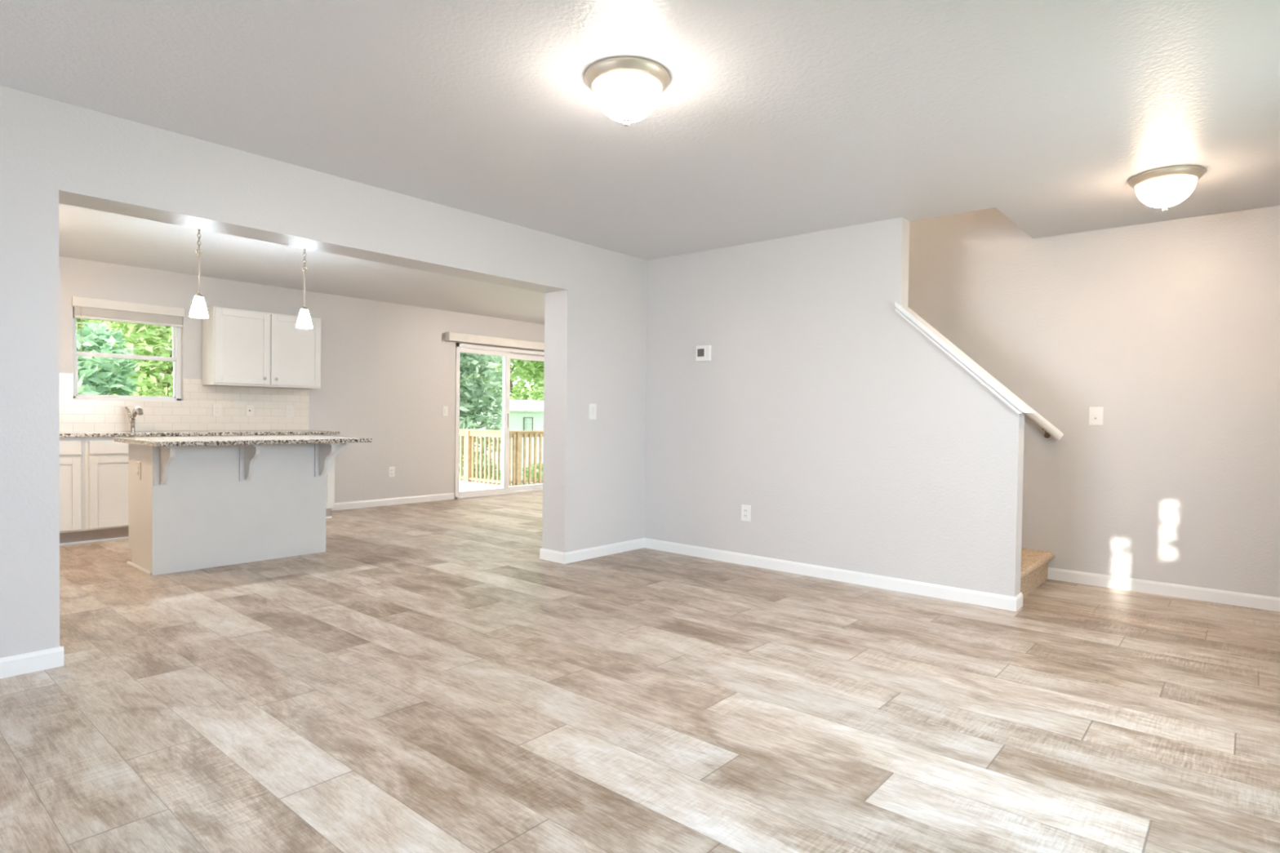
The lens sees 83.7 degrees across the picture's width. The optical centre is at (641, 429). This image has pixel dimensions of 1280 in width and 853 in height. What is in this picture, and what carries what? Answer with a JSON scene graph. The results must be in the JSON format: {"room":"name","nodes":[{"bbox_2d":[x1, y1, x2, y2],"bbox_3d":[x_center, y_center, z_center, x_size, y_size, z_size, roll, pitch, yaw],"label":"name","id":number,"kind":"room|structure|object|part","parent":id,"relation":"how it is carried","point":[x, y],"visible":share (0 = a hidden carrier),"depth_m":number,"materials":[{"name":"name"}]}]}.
{"room":"empty living room","nodes":[
{"label":"empty living room","id":0,"kind":"room"},
{"bbox_2d":[58,256,544,502],"bbox_3d":[-3.530,-0.299,8.143,0.150,2.440,8.000,2,1,41],"label":"wall","id":1,"kind":"structure","parent":0,"point":[388,370],"depth_m":8.37,"materials":[{"name":"white paint"}]},
{"bbox_2d":[72,306,183,401],"bbox_3d":[-4.770,-0.719,6.649,0.137,0.909,0.853,2,1,41],"label":"window","id":2,"kind":"structure","parent":1,"relation":"in","point":[176,331],"depth_m":6.70,"materials":[{"name":"white plastic"}]},
{"bbox_3d":[-4.801,-0.900,6.665,0.030,0.467,0.778,2,1,41],"label":"sash","id":3,"kind":"part","parent":2,"relation":"part of","materials":[{"name":"clear glass"}]},
{"bbox_3d":[-4.782,-0.494,6.652,0.030,0.389,0.778,2,1,41],"label":"sash","id":4,"kind":"part","parent":2,"relation":"part of","materials":[{"name":"white plastic"}]},
{"bbox_2d":[71,296,184,351],"bbox_3d":[-4.728,-0.929,6.609,0.068,0.484,0.865,2,1,41],"label":"window blind","id":5,"kind":"object","parent":2,"relation":"attached to","point":[84,308],"visible":1,"depth_m":6.56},
{"bbox_3d":[-4.731,-0.997,6.615,0.054,0.025,0.839,2,1,41],"label":"rail","id":6,"kind":"part","parent":5,"relation":"part of","materials":[{"name":"white plastic"}]},
{"bbox_3d":[-4.745,-0.270,6.631,0.057,0.014,0.853,2,1,41],"label":"sill","id":7,"kind":"part","parent":2,"relation":"part of","materials":[{"name":"white paint"}]},
{"bbox_2d":[59,373,309,431],"bbox_3d":[-4.866,-0.235,6.459,0.009,0.509,3.704,2,1,41],"label":"backsplash","id":8,"kind":"structure","parent":1,"relation":"attached to","point":[194,413],"depth_m":7.02,"materials":[{"name":"tile"}]},
{"bbox_2d":[212,404,221,416],"bbox_3d":[-4.253,-0.191,7.163,0.009,0.122,0.080,2,1,41],"label":"wall outlet","id":9,"kind":"object","parent":8,"relation":"attached to","point":[216,411],"visible":1,"depth_m":7.16,"materials":[{"name":"white plastic"}]},
{"bbox_2d":[245,404,253,416],"bbox_3d":[-4.053,-0.192,7.394,0.014,0.118,0.078,2,1,41],"label":"cable jack plate","id":10,"kind":"object","parent":8,"relation":"attached to","point":[249,408],"visible":1,"depth_m":7.39,"materials":[{"name":"white plastic"}]},
{"bbox_2d":[202,306,320,389],"bbox_3d":[-3.868,-0.810,7.339,0.338,0.750,1.045,2,1,41],"label":"upper cabinet","id":11,"kind":"object","parent":1,"relation":"attached to","point":[241,348],"visible":0.99,"depth_m":7.17,"materials":[{"name":"white paint"}]},
{"bbox_3d":[-3.933,-0.807,7.054,0.020,0.715,0.506,2,1,41],"label":"door","id":12,"kind":"part","parent":11,"relation":"part of","materials":[{"name":"white paint"}]},
{"bbox_3d":[-3.596,-0.810,7.448,0.020,0.715,0.507,2,1,41],"label":"door","id":13,"kind":"part","parent":11,"relation":"part of","materials":[{"name":"white paint"}]},
{"bbox_2d":[388,466,395,477],"bbox_3d":[-3.021,0.516,8.645,0.009,0.124,0.080,2,1,41],"label":"wall outlet","id":14,"kind":"object","parent":1,"relation":"attached to","point":[391,469],"visible":1,"depth_m":8.64,"materials":[{"name":"white plastic"}]},
{"bbox_2d":[331,493,454,511],"bbox_3d":[-2.276,0.871,9.526,0.012,0.083,4.280,2,1,41],"label":"baseboard","id":15,"kind":"structure","parent":1,"relation":"attached to","point":[401,500],"depth_m":8.65,"materials":[{"name":"white paint"}]},
{"bbox_2d":[442,406,448,416],"bbox_3d":[-2.525,-0.232,9.198,0.010,0.124,0.078,2,1,41],"label":"light switch","id":16,"kind":"object","parent":1,"relation":"attached to","point":[445,409],"visible":1,"depth_m":9.19,"materials":[{"name":"white plastic"}]},
{"bbox_2d":[444,332,544,350],"bbox_3d":[-1.785,-1.195,9.964,0.094,0.106,2.153,2,1,41],"label":"blind headrail","id":17,"kind":"object","parent":1,"relation":"attached to","point":[453,336],"visible":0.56,"depth_m":9.64,"materials":[{"name":"white plastic"}]},
{"bbox_2d":[454,342,544,498],"bbox_3d":[-1.872,-0.111,10.056,0.152,2.037,1.838,2,1,41],"label":"door","id":18,"kind":"structure","parent":1,"relation":"in","point":[508,354],"depth_m":9.97,"materials":[{"name":"white plastic"}]},
{"bbox_3d":[-2.143,-0.098,9.706,0.045,1.957,0.863,2,1,41],"label":"panel","id":19,"kind":"part","parent":18,"relation":"part of","materials":[{"name":"clear glass"}]},
{"bbox_3d":[-1.857,-0.121,9.981,0.032,0.200,0.017,2,1,41],"label":"handle","id":20,"kind":"part","parent":18,"relation":"part of","materials":[{"name":"white plastic"}]},
{"bbox_3d":[-1.637,-0.104,10.390,0.045,1.957,0.935,2,1,41],"label":"panel","id":21,"kind":"part","parent":18,"relation":"part of","materials":[{"name":"clear glass"}]},
{"bbox_2d":[0,85,648,657],"bbox_3d":[-2.657,-0.191,3.121,0.253,2.440,8.000,2,1,41],"label":"wall","id":22,"kind":"structure","parent":0,"point":[53,153],"depth_m":3.65,"materials":[{"name":"white paint"}]},
{"bbox_2d":[0,645,63,678],"bbox_3d":[-3.947,0.998,1.654,0.278,0.083,4.080,2,1,41],"label":"baseboard","id":23,"kind":"structure","parent":22,"relation":"attached to","point":[26,663],"depth_m":3.03,"materials":[{"name":"white paint"}]},
{"bbox_2d":[588,403,596,419],"bbox_3d":[-0.380,-0.139,5.585,0.010,0.122,0.083,2,1,41],"label":"light switch","id":24,"kind":"object","parent":22,"relation":"attached to","point":[592,407],"visible":1,"depth_m":5.58,"materials":[{"name":"white plastic"}]},
{"bbox_2d":[0,490,1279,852],"bbox_3d":[-1.207,1.092,3.991,9.120,0.120,11.778,2,1,41],"label":"floor","id":25,"kind":"structure","parent":0,"point":[423,681],"depth_m":2.74,"materials":[{"name":"brown wood"}]},
{"bbox_2d":[59,437,84,545],"bbox_3d":[-5.108,0.503,5.740,0.608,0.884,0.908,2,1,41],"label":"base cabinet","id":26,"kind":"object","parent":25,"relation":"on","point":[72,450],"visible":0.35,"depth_m":5.83,"materials":[{"name":"white paint"}]},
{"bbox_3d":[-4.734,0.154,5.712,0.020,0.110,0.405,2,1,41],"label":"drawer","id":27,"kind":"part","parent":26,"relation":"part of","materials":[{"name":"white paint"}]},
{"bbox_3d":[-4.739,0.527,5.719,0.020,0.597,0.405,2,1,41],"label":"door","id":28,"kind":"part","parent":26,"relation":"part of","materials":[{"name":"white paint"}]},
{"bbox_3d":[-4.947,0.942,5.605,0.014,0.016,0.908,2,1,41],"label":"shoe moulding","id":29,"kind":"part","parent":26,"relation":"part of","materials":[{"name":"white paint"}]},
{"bbox_2d":[59,430,339,437],"bbox_3d":[-4.405,0.040,6.525,0.618,0.030,3.100,2,1,41],"label":"countertop","id":30,"kind":"structure","parent":26,"relation":"on","point":[111,433],"depth_m":6.54,"materials":[{"name":"stone"}]},
{"bbox_2d":[124,405,143,431],"bbox_3d":[-4.587,-0.094,6.482,0.237,0.234,0.071,1,1,28],"label":"faucet","id":31,"kind":"object","parent":30,"relation":"on","point":[138,410],"visible":1,"depth_m":6.51,"materials":[{"name":"silver metal"}]},
{"bbox_3d":[-4.673,-0.136,6.521,0.067,0.145,0.032,1,1,-11],"label":"lever","id":32,"kind":"part","parent":31,"relation":"part of","materials":[{"name":"silver metal"}]},
{"bbox_3d":[-4.573,-0.136,6.477,0.211,0.151,0.059,2,1,41],"label":"spout","id":33,"kind":"part","parent":31,"relation":"part of","materials":[{"name":"silver metal"}]},
{"bbox_2d":[82,435,207,542],"bbox_3d":[-4.516,0.498,6.431,0.608,0.884,0.910,2,1,41],"label":"base cabinet","id":34,"kind":"object","parent":25,"relation":"on","point":[106,460],"visible":0.23,"depth_m":6.01,"materials":[{"name":"white paint"}]},
{"bbox_3d":[-4.355,0.937,6.297,0.014,0.016,0.910,2,1,41],"label":"shoe moulding","id":35,"kind":"part","parent":34,"relation":"part of","materials":[{"name":"white paint"}]},
{"bbox_3d":[-4.434,0.151,6.063,0.020,0.110,0.410,2,1,41],"label":"drawer","id":36,"kind":"part","parent":34,"relation":"part of","materials":[{"name":"white paint"}]},
{"bbox_3d":[-4.439,0.524,6.070,0.020,0.597,0.410,2,1,41],"label":"door","id":37,"kind":"part","parent":34,"relation":"part of","materials":[{"name":"white paint"}]},
{"bbox_2d":[126,442,346,575],"bbox_3d":[-2.985,0.538,5.436,0.842,0.885,1.369,2,1,41],"label":"kitchen island","id":38,"kind":"object","parent":25,"relation":"on","point":[191,508],"visible":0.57,"depth_m":5.16,"materials":[{"name":"white paint"}]},
{"bbox_2d":[136,461,141,479],"bbox_3d":[-3.531,0.290,5.016,0.090,0.125,0.009,2,1,41],"label":"wall outlet","id":39,"kind":"object","parent":38,"relation":"attached to","point":[138,464],"visible":1,"depth_m":5.00,"materials":[{"name":"white plastic"}]},
{"bbox_3d":[-3.523,0.972,5.009,0.541,0.018,0.016,2,1,41],"label":"shoe moulding","id":40,"kind":"part","parent":38,"relation":"part of","materials":[{"name":"white paint"}]},
{"bbox_2d":[114,435,372,446],"bbox_3d":[-2.965,0.081,5.401,0.946,0.030,1.468,2,1,41],"label":"island countertop","id":41,"kind":"structure","parent":38,"relation":"on","point":[287,439],"depth_m":5.12,"materials":[{"name":"stone"}]},
{"bbox_2d":[207,434,335,518],"bbox_3d":[-3.829,0.492,7.236,0.608,0.884,1.205,2,1,41],"label":"base cabinet","id":42,"kind":"object","parent":25,"relation":"on","point":[330,479],"visible":0.12,"depth_m":7.46,"materials":[{"name":"white paint"}]},
{"bbox_3d":[-3.414,0.516,7.270,0.020,0.597,0.555,2,1,41],"label":"door","id":43,"kind":"part","parent":42,"relation":"part of","materials":[{"name":"white paint"}]},
{"bbox_2d":[539,537,644,564],"bbox_3d":[0.677,0.958,7.062,0.278,0.083,4.190,2,1,41],"label":"baseboard","id":44,"kind":"object","parent":25,"relation":"on","point":[611,548],"visible":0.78,"depth_m":5.59,"materials":[{"name":"white paint"}]},
{"bbox_2d":[1020,548,1054,597],"bbox_3d":[1.847,0.162,5.357,2.056,1.773,0.971,2,1,41],"label":"staircase","id":45,"kind":"structure","parent":25,"relation":"on","point":[1034,563],"depth_m":4.80,"materials":[{"name":"beige carpet"}]},
{"bbox_2d":[0,0,1279,324],"bbox_3d":[-1.194,-1.533,3.998,9.029,0.250,11.250,2,1,41],"label":"ceiling","id":46,"kind":"structure","parent":0,"point":[773,119],"depth_m":3.03,"materials":[{"name":"white paint"}]},
{"bbox_2d":[189,229,208,318],"bbox_3d":[-3.122,-1.124,5.043,0.124,0.662,0.124,2,1,41],"label":"pendant light","id":47,"kind":"object","parent":46,"relation":"hanging from","point":[198,308],"visible":0.91,"depth_m":5.03,"materials":[{"name":"white glass"}]},
{"bbox_3d":[-3.123,-1.088,5.044,0.054,0.306,0.054,2,1,41],"label":"rod","id":48,"kind":"part","parent":47,"relation":"part of","materials":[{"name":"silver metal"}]},
{"bbox_3d":[-3.119,-1.352,5.039,0.020,0.172,0.020,1,1,-4],"label":"chain","id":49,"kind":"part","parent":47,"relation":"part of","materials":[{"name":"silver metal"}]},
{"bbox_3d":[-3.126,-0.864,5.048,0.118,0.143,0.118,2,1,41],"label":"lamp shade","id":50,"kind":"part","parent":47,"relation":"part of","materials":[{"name":"white glass"}]},
{"bbox_2d":[296,248,312,328],"bbox_3d":[-2.643,-1.128,5.604,0.124,0.662,0.124,2,1,41],"label":"pendant light","id":51,"kind":"object","parent":46,"relation":"hanging from","point":[304,321],"visible":0.84,"depth_m":5.59,"materials":[{"name":"white glass"}]},
{"bbox_3d":[-2.643,-1.092,5.605,0.054,0.306,0.054,2,1,41],"label":"rod","id":52,"kind":"part","parent":51,"relation":"part of","materials":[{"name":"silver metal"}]},
{"bbox_3d":[-2.646,-0.868,5.609,0.118,0.143,0.118,2,1,41],"label":"lamp shade","id":53,"kind":"part","parent":51,"relation":"part of","materials":[{"name":"white glass"}]},
{"bbox_3d":[-2.639,-1.357,5.600,0.020,0.172,0.020,1,1,-4],"label":"chain","id":54,"kind":"part","parent":51,"relation":"part of","materials":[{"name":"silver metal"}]},
{"bbox_2d":[584,57,670,127],"bbox_3d":[-0.056,-1.274,2.783,0.334,0.190,0.334,2,1,41],"label":"ceiling light","id":55,"kind":"object","parent":46,"relation":"attached to","point":[627,90],"visible":1,"depth_m":2.69,"materials":[{"name":"white glass"}]},
{"bbox_2d":[1128,165,1205,212],"bbox_3d":[2.793,-1.254,3.808,0.334,0.190,0.334,2,1,41],"label":"ceiling light","id":56,"kind":"object","parent":46,"relation":"attached to","point":[1164,188],"visible":1,"depth_m":3.72,"materials":[{"name":"white glass"}]},
{"bbox_2d":[644,217,1024,596],"bbox_3d":[1.080,-0.181,5.277,3.133,2.440,0.135,2,1,41],"label":"wall","id":57,"kind":"structure","parent":0,"point":[852,441],"depth_m":5.00,"materials":[{"name":"white paint"}]},
{"bbox_2d":[695,345,711,361],"bbox_3d":[0.495,-0.602,5.666,0.139,0.125,0.030,2,1,41],"label":"thermostat","id":58,"kind":"object","parent":57,"relation":"attached to","point":[704,353],"visible":1,"depth_m":5.65,"materials":[{"name":"white plastic"}]},
{"bbox_3d":[0.522,-0.602,5.625,0.028,0.083,0.002,2,1,41],"label":"button panel","id":59,"kind":"part","parent":58,"relation":"part of","materials":[{"name":"white plastic"}]},
{"bbox_2d":[741,504,751,521],"bbox_3d":[0.795,0.637,5.432,0.080,0.122,0.009,2,1,41],"label":"wall outlet","id":60,"kind":"object","parent":57,"relation":"attached to","point":[745,509],"visible":1,"depth_m":5.43,"materials":[{"name":"white plastic"}]},
{"bbox_2d":[644,537,1022,611],"bbox_3d":[1.165,1.000,5.213,2.892,0.083,0.160,2,1,41],"label":"baseboard","id":61,"kind":"structure","parent":57,"relation":"attached to","point":[948,593],"depth_m":4.88,"materials":[{"name":"white paint"}]},
{"bbox_2d":[894,301,1035,413],"bbox_3d":[2.014,-0.462,4.476,0.797,0.724,0.202,2,1,41],"label":"trim","id":62,"kind":"structure","parent":57,"relation":"attached to","point":[948,348],"depth_m":4.41,"materials":[{"name":"white paint"}]},
{"bbox_2d":[907,205,1279,597],"bbox_3d":[2.585,-1.444,5.438,5.153,5.000,0.120,2,1,41],"label":"wall","id":63,"kind":"structure","parent":0,"point":[1171,328],"depth_m":4.75,"materials":[{"name":"white paint"}]},
{"bbox_2d":[1015,395,1063,440],"bbox_3d":[2.307,-0.712,5.548,1.741,1.541,0.082,2,1,41],"label":"handrail","id":64,"kind":"object","parent":63,"relation":"attached to","point":[1051,430],"visible":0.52,"depth_m":5.04,"materials":[{"name":"white paint"}]},
{"bbox_2d":[1088,406,1103,425],"bbox_3d":[3.121,-0.091,4.902,0.082,0.124,0.011,2,1,41],"label":"light switch","id":65,"kind":"object","parent":63,"relation":"attached to","point":[1095,414],"visible":1,"depth_m":4.90,"materials":[{"name":"white plastic"}]},
{"bbox_2d":[1047,567,1279,611],"bbox_3d":[3.684,1.050,4.429,2.058,0.083,0.012,2,1,41],"label":"baseboard","id":66,"kind":"structure","parent":63,"relation":"attached to","point":[1218,596],"depth_m":4.64,"materials":[{"name":"white paint"}]},
{"label":"outside","id":67,"kind":"structure","parent":0,"visible":0},
{"bbox_3d":[-1.653,2.282,27.279,90.000,0.500,90.000,2,1,41],"label":"ground","id":68,"kind":"structure","parent":67,"visible":0},
{"bbox_2d":[76,321,140,395],"bbox_3d":[-8.342,0.399,9.769,2.283,3.880,2.383,2,1,41],"label":"tree","id":69,"kind":"object","parent":68,"relation":"on","point":[94,340],"visible":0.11,"depth_m":9.81,"materials":[{"name":"green plant"}]},
{"bbox_2d":[76,318,173,395],"bbox_3d":[-11.987,-1.287,15.342,4.088,6.914,4.035,0,1,-37],"label":"tree","id":70,"kind":"object","parent":68,"relation":"on","point":[78,320],"visible":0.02,"depth_m":14.55,"materials":[{"name":"green plant"}]},
{"bbox_2d":[87,320,173,396],"bbox_3d":[-8.902,-0.783,13.140,2.985,6.105,2.403,2,1,41],"label":"tree","id":71,"kind":"object","parent":68,"relation":"on","point":[148,380],"visible":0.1,"depth_m":12.43,"materials":[{"name":"green plant"}]},
{"bbox_2d":[458,453,501,484],"bbox_3d":[-3.797,1.408,15.502,1.801,1.776,1.375,1,1,16],"label":"tree","id":72,"kind":"object","parent":68,"relation":"on","point":[479,454],"visible":0.09,"depth_m":15.49,"materials":[{"name":"green plant"}]},
{"bbox_2d":[458,352,512,468],"bbox_3d":[-5.585,-1.213,18.509,4.106,6.852,4.608,0,1,-19],"label":"tree","id":73,"kind":"object","parent":68,"relation":"on","point":[473,402],"visible":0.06,"depth_m":17.48,"materials":[{"name":"green plant"}]},
{"bbox_2d":[458,479,542,491],"bbox_3d":[-3.263,1.600,12.083,4.466,1.400,6.016,2,1,41],"label":"deck","id":74,"kind":"object","parent":68,"relation":"on","point":[464,486],"visible":0.02,"depth_m":11.60,"materials":[{"name":"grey wood"}]},
{"bbox_2d":[458,428,512,485],"bbox_3d":[-3.388,0.436,12.674,3.255,0.900,0.130,2,1,41],"label":"deck railing","id":75,"kind":"object","parent":74,"relation":"on","point":[468,435],"visible":0.38,"depth_m":12.13,"materials":[{"name":"brown wood"}]},
{"bbox_3d":[-2.976,0.461,12.321,0.090,0.875,0.090,2,1,41],"label":"post","id":76,"kind":"part","parent":75,"relation":"part of","materials":[{"name":"brown wood"}]},
{"bbox_3d":[-3.393,0.836,12.681,3.255,0.040,0.038,2,1,41],"label":"rail","id":77,"kind":"part","parent":75,"relation":"part of","materials":[{"name":"brown wood"}]},
{"bbox_3d":[-3.382,0.057,12.666,3.255,0.089,0.038,2,1,41],"label":"rail","id":78,"kind":"part","parent":75,"relation":"part of","materials":[{"name":"brown wood"}]},
{"bbox_3d":[-3.382,-0.001,12.665,3.255,0.025,0.130,2,1,41],"label":"cap rail","id":79,"kind":"part","parent":75,"relation":"part of","materials":[{"name":"brown wood"}]},
{"bbox_3d":[-2.185,0.485,11.646,0.090,0.875,0.090,2,1,41],"label":"post","id":80,"kind":"part","parent":75,"relation":"part of","materials":[{"name":"brown wood"}]},
{"bbox_2d":[509,430,543,485],"bbox_3d":[-1.328,0.465,12.678,0.130,0.900,2.552,2,1,41],"label":"deck railing","id":81,"kind":"object","parent":74,"relation":"on","point":[517,435],"visible":0.27,"depth_m":11.90,"materials":[{"name":"brown wood"}]},
{"bbox_3d":[-2.046,0.483,11.840,0.090,0.875,0.090,2,1,41],"label":"post","id":82,"kind":"part","parent":81,"relation":"part of","materials":[{"name":"brown wood"}]},
{"bbox_3d":[-1.322,0.027,12.670,0.130,0.025,2.552,2,1,41],"label":"cap rail","id":83,"kind":"part","parent":81,"relation":"part of","materials":[{"name":"brown wood"}]},
{"bbox_3d":[-1.334,0.865,12.686,0.038,0.040,2.552,2,1,41],"label":"rail","id":84,"kind":"part","parent":81,"relation":"part of","materials":[{"name":"brown wood"}]},
{"bbox_3d":[-1.323,0.085,12.671,0.038,0.089,2.552,2,1,41],"label":"rail","id":85,"kind":"part","parent":81,"relation":"part of","materials":[{"name":"brown wood"}]},
{"bbox_2d":[458,399,543,484],"bbox_3d":[-4.360,0.355,29.317,4.550,3.200,7.500,2,1,41],"label":"neighbor house","id":86,"kind":"structure","parent":68,"relation":"on","point":[524,415],"depth_m":26.41,"materials":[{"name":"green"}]},
{"bbox_3d":[-4.170,-0.141,26.355,0.005,0.550,0.350,2,1,41],"label":"pane","id":87,"kind":"part","parent":86,"relation":"part of","materials":[{"name":"glass"}]},
{"bbox_2d":[466,355,543,400],"bbox_3d":[-7.464,-3.348,39.231,9.227,10.248,8.898,2,1,41],"label":"tree","id":88,"kind":"object","parent":68,"relation":"on","point":[536,393],"visible":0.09,"depth_m":37.55,"materials":[{"name":"green plant"}]},
{"bbox_2d":[492,355,544,386],"bbox_3d":[-2.029,-1.378,24.157,6.189,7.045,6.209,2,1,41],"label":"tree","id":89,"kind":"object","parent":68,"relation":"on","point":[535,371],"visible":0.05,"depth_m":23.12,"materials":[{"name":"green plant"}]},
{"bbox_2d":[521,462,542,484],"bbox_3d":[-2.214,1.396,19.831,2.427,1.682,2.029,1,1,12],"label":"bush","id":90,"kind":"object","parent":68,"relation":"on","point":[532,464],"visible":0.04,"depth_m":19.71,"materials":[{"name":"green plant"}]}
]}

